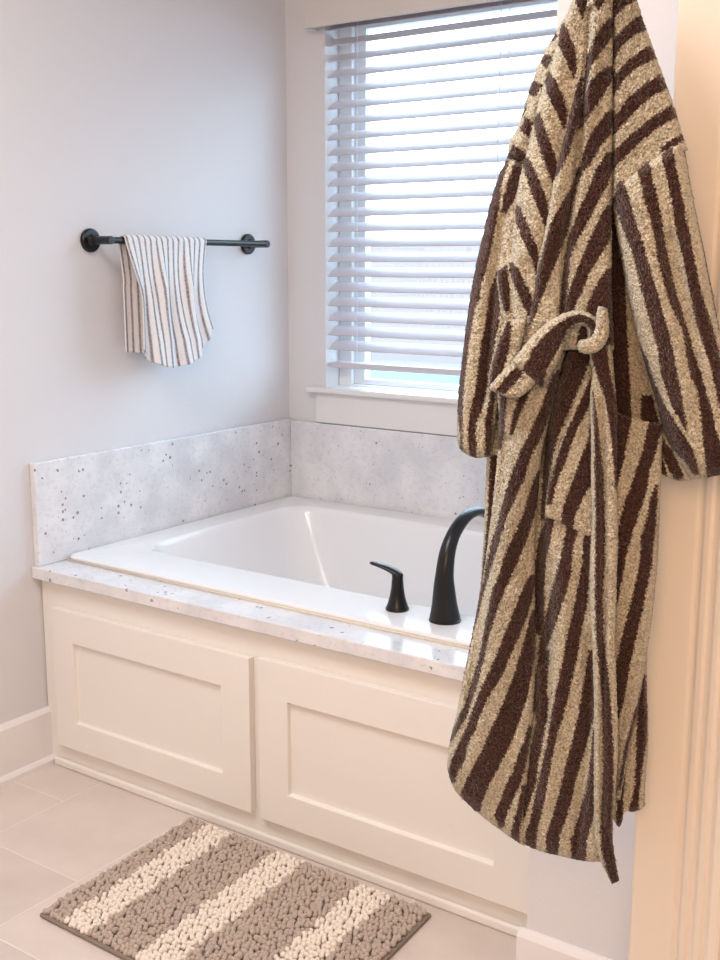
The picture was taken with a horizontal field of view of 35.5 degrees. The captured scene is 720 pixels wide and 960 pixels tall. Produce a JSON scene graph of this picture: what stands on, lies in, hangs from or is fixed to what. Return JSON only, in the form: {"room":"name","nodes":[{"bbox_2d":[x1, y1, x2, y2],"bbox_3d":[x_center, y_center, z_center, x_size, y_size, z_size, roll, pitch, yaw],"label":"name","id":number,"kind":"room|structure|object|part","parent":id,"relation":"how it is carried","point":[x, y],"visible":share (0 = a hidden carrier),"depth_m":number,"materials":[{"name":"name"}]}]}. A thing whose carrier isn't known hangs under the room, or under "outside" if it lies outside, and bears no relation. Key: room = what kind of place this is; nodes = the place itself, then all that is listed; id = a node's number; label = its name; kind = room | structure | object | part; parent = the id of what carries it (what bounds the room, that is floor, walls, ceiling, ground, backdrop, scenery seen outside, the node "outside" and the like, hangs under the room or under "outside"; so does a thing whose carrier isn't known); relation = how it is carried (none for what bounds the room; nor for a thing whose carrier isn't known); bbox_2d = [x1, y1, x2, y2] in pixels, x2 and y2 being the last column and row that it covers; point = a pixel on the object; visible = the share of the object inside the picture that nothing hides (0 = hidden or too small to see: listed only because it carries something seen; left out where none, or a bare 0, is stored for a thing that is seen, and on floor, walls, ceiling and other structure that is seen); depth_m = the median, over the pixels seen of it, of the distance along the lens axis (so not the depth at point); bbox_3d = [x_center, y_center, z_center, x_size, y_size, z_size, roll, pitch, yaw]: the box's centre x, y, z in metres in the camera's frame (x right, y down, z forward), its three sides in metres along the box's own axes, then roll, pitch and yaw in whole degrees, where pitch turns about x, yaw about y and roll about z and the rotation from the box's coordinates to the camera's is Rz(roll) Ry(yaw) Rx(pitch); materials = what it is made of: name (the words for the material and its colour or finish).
{"room":"bathroom","nodes":[
{"label":"bathroom","id":0,"kind":"room"},
{"bbox_2d":[0,0,288,723],"bbox_3d":[-1.469,-0.304,1.883,0.100,2.440,4.400,8,13,34],"label":"wall","id":1,"kind":"structure","parent":0,"point":[118,117],"depth_m":2.94,"materials":[{"name":"white paint"}]},
{"bbox_2d":[0,706,55,787],"bbox_3d":[-1.706,0.904,1.661,0.026,0.150,3.200,8,13,34],"label":"baseboard","id":2,"kind":"structure","parent":1,"relation":"attached to","point":[26,742],"depth_m":2.86,"materials":[{"name":"white paint"}]},
{"bbox_2d":[29,418,293,566],"bbox_3d":[-0.516,0.009,3.228,0.019,0.262,1.036,8,13,34],"label":"backsplash","id":3,"kind":"structure","parent":1,"relation":"attached to","point":[81,502],"depth_m":3.13,"materials":[{"name":"white stone"}]},
{"bbox_2d":[80,228,269,253],"bbox_3d":[-0.480,-0.653,3.095,0.082,0.060,0.675,8,13,34],"label":"towel bar","id":4,"kind":"object","parent":1,"relation":"attached to","point":[90,240],"visible":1,"depth_m":2.88,"materials":[{"name":"black metal"}]},
{"bbox_3d":[-0.652,-0.606,2.844,0.071,0.031,0.031,8,13,34],"label":"post","id":5,"kind":"part","parent":4,"relation":"part of","materials":[{"name":"black metal"}]},
{"bbox_2d":[118,235,213,367],"bbox_3d":[-0.508,-0.477,3.018,0.077,0.345,0.323,8,13,34],"label":"hand towel","id":6,"kind":"object","parent":4,"relation":"hanging from","point":[167,319],"visible":1,"depth_m":2.97,"materials":[{"name":"white fabric"}]},
{"bbox_3d":[-0.458,-0.648,3.070,0.017,0.017,0.615,8,13,34],"label":"rod","id":7,"kind":"part","parent":4,"relation":"part of","materials":[{"name":"black metal"}]},
{"bbox_3d":[-0.300,-0.700,3.340,0.071,0.031,0.031,8,13,34],"label":"post","id":8,"kind":"part","parent":4,"relation":"part of","materials":[{"name":"black metal"}]},
{"bbox_2d":[0,763,516,959],"bbox_3d":[-0.119,1.124,1.196,3.400,0.100,4.400,8,13,34],"label":"floor","id":9,"kind":"structure","parent":0,"point":[61,827],"depth_m":2.46,"materials":[{"name":"tile"}]},
{"bbox_2d":[40,817,430,959],"bbox_3d":[-0.248,0.860,2.243,0.696,0.022,0.460,8,13,35],"label":"bath rug","id":10,"kind":"object","parent":9,"relation":"on","point":[199,891],"visible":1,"depth_m":2.25,"materials":[{"name":"brown fabric"}]},
{"bbox_2d":[42,580,528,936],"bbox_3d":[-0.211,0.570,2.497,1.458,0.498,0.039,8,13,34],"label":"panel","id":11,"kind":"object","parent":9,"relation":"on","point":[337,760],"visible":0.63,"depth_m":2.45,"materials":[{"name":"white paint"}]},
{"bbox_3d":[-0.505,0.533,2.686,0.649,0.366,0.018,8,13,34],"label":"shaker panel","id":12,"kind":"part","parent":11,"relation":"part of","materials":[{"name":"white paint"}]},
{"bbox_2d":[32,559,468,681],"bbox_3d":[0.072,0.233,2.846,1.462,0.030,1.046,8,13,34],"label":"deck","id":13,"kind":"object","parent":11,"relation":"on","point":[434,658],"visible":0.24,"depth_m":2.43,"materials":[{"name":"white stone"}]},
{"bbox_2d":[67,496,483,649],"bbox_3d":[0.096,0.418,2.907,1.428,0.444,0.932,8,13,34],"label":"bathtub","id":14,"kind":"object","parent":13,"relation":"in","point":[314,557],"visible":0.27,"depth_m":3.24,"materials":[{"name":"white ceramic"}]},
{"bbox_2d":[370,561,408,612],"bbox_3d":[0.065,0.230,2.447,0.091,0.101,0.051,8,13,34],"label":"handle","id":15,"kind":"object","parent":14,"relation":"on","point":[397,603],"visible":1,"depth_m":2.42,"materials":[{"name":"black metal"}]},
{"bbox_3d":[0.056,0.194,2.440,0.077,0.027,0.025,5,12,26],"label":"lever","id":16,"kind":"part","parent":15,"relation":"part of","materials":[{"name":"black metal"}]},
{"bbox_3d":[0.081,0.240,2.437,0.051,0.084,0.051,8,13,34],"label":"handle","id":17,"kind":"part","parent":15,"relation":"part of","materials":[{"name":"black metal"}]},
{"bbox_2d":[429,506,484,624],"bbox_3d":[0.218,0.176,2.404,0.068,0.224,0.205,8,13,34],"label":"tub faucet","id":18,"kind":"object","parent":14,"relation":"on","point":[444,608],"visible":0.98,"depth_m":2.34,"materials":[{"name":"black metal"}]},
{"bbox_3d":[0.056,0.606,2.301,0.667,0.378,0.018,8,13,34],"label":"shaker panel","id":19,"kind":"part","parent":11,"relation":"part of","materials":[{"name":"white paint"}]},
{"bbox_2d":[285,0,449,435],"bbox_3d":[1.125,-0.456,2.705,3.200,2.440,0.140,8,13,34],"label":"wall","id":20,"kind":"structure","parent":0,"point":[308,116],"depth_m":3.46,"materials":[{"name":"white paint"}]},
{"bbox_2d":[291,420,486,524],"bbox_3d":[0.374,0.013,3.228,1.442,0.258,0.019,8,13,34],"label":"backsplash","id":21,"kind":"structure","parent":20,"relation":"attached to","point":[425,474],"depth_m":3.42,"materials":[{"name":"white stone"}]},
{"bbox_2d":[307,0,556,435],"bbox_3d":[0.402,-0.744,3.136,1.275,1.260,0.165,8,13,34],"label":"window","id":22,"kind":"structure","parent":20,"relation":"in","point":[359,399],"depth_m":3.41,"materials":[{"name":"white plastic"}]},
{"bbox_3d":[0.383,-0.221,3.211,1.275,0.016,0.105,8,13,34],"label":"sill","id":23,"kind":"part","parent":22,"relation":"part of","materials":[{"name":"white paint"}]},
{"bbox_3d":[0.433,-0.798,3.169,1.173,1.165,0.060,8,13,34],"label":"frame","id":24,"kind":"part","parent":22,"relation":"part of","materials":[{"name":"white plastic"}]},
{"bbox_2d":[304,0,556,375],"bbox_3d":[0.377,-0.816,3.084,1.243,1.078,0.115,8,13,34],"label":"window blind","id":25,"kind":"object","parent":22,"relation":"attached to","point":[341,14],"visible":0.59,"depth_m":3.25,"materials":[{"name":"white plastic"}]},
{"bbox_3d":[0.011,-0.844,3.374,0.014,0.995,0.052,8,13,34],"label":"ladder cord","id":26,"kind":"part","parent":25,"relation":"part of","materials":[{"name":"white fabric"}]},
{"bbox_3d":[0.395,-0.301,3.211,1.157,0.018,0.048,8,13,34],"label":"rail","id":27,"kind":"part","parent":25,"relation":"part of","materials":[{"name":"grey plastic"}]},
{"bbox_3d":[0.395,-0.792,3.111,0.014,0.995,0.052,8,13,34],"label":"ladder cord","id":28,"kind":"part","parent":25,"relation":"part of","materials":[{"name":"white fabric"}]},
{"bbox_2d":[527,0,677,959],"bbox_3d":[0.813,-0.345,2.123,0.435,2.440,1.190,8,13,34],"label":"wall pier","id":29,"kind":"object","parent":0,"point":[574,902],"depth_m":1.88,"materials":[{"name":"white paint"}]},
{"bbox_2d":[516,926,611,959],"bbox_3d":[0.392,0.869,1.897,0.289,0.140,0.026,8,13,34],"label":"baseboard","id":30,"kind":"object","parent":29,"relation":"attached to","point":[530,944],"visible":1,"depth_m":1.94,"materials":[{"name":"white paint"}]},
{"bbox_3d":[1.052,-0.150,1.108,1.460,2.440,0.230,8,13,34],"label":"wall","id":31,"kind":"structure","parent":0,"visible":0},
{"bbox_2d":[628,0,719,959],"bbox_3d":[0.430,-0.060,1.405,0.128,2.150,0.032,8,13,34],"label":"trim","id":32,"kind":"structure","parent":31,"relation":"attached to","point":[675,899],"depth_m":1.47,"materials":[{"name":"white paint"}]},
{"bbox_3d":[2.144,0.483,7.224,12.000,0.100,7.700,8,13,34],"label":"ground","id":33,"kind":"structure","parent":0,"visible":0},
{"bbox_2d":[370,370,459,384],"bbox_3d":[2.164,-0.188,8.013,9.000,0.920,0.200,8,13,34],"label":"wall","id":34,"kind":"structure","parent":33,"relation":"on","point":[390,375],"depth_m":9.00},
{"bbox_2d":[370,246,479,367],"bbox_3d":[2.280,-0.729,8.076,9.000,1.960,0.200,8,13,34],"label":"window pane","id":35,"kind":"structure","parent":33,"relation":"on","point":[375,357],"depth_m":9.10,"materials":[{"name":"white"}]},
{"bbox_3d":[0.337,-0.663,1.280,0.128,0.101,0.119,8,13,34],"label":"robe hook","id":36,"kind":"object","parent":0,"visible":0},
{"bbox_2d":[447,0,719,883],"bbox_3d":[0.274,-0.058,1.363,0.360,1.157,0.129,5,12,24],"label":"bathrobe","id":37,"kind":"object","parent":36,"relation":"hanging from","point":[590,373],"visible":1,"depth_m":1.36,"materials":[{"name":"beige fabric"}]},
{"bbox_3d":[0.178,0.164,1.447,0.145,0.664,0.060,5,12,24],"label":"skirt panel","id":38,"kind":"part","parent":37,"relation":"part of","materials":[{"name":"beige fabric"}]},
{"bbox_3d":[0.221,-0.387,1.322,0.127,0.432,0.053,4,12,21],"label":"panel","id":39,"kind":"part","parent":37,"relation":"part of","materials":[{"name":"beige fabric"}]},
{"bbox_3d":[0.246,-0.372,1.304,0.113,0.448,0.051,4,11,19],"label":"panel","id":40,"kind":"part","parent":37,"relation":"part of","materials":[{"name":"beige fabric"}]},
{"bbox_3d":[0.263,-0.087,1.420,0.240,1.074,0.025,5,12,24],"label":"panel","id":41,"kind":"part","parent":37,"relation":"part of","materials":[{"name":"beige fabric"}]},
{"bbox_3d":[0.261,0.169,1.422,0.145,0.677,0.061,8,13,34],"label":"skirt panel","id":42,"kind":"part","parent":37,"relation":"part of","materials":[{"name":"beige fabric"}]},
{"bbox_3d":[0.331,0.187,1.409,0.074,0.472,0.044,8,13,34],"label":"skirt panel","id":43,"kind":"part","parent":37,"relation":"part of","materials":[{"name":"beige fabric"}]}
]}

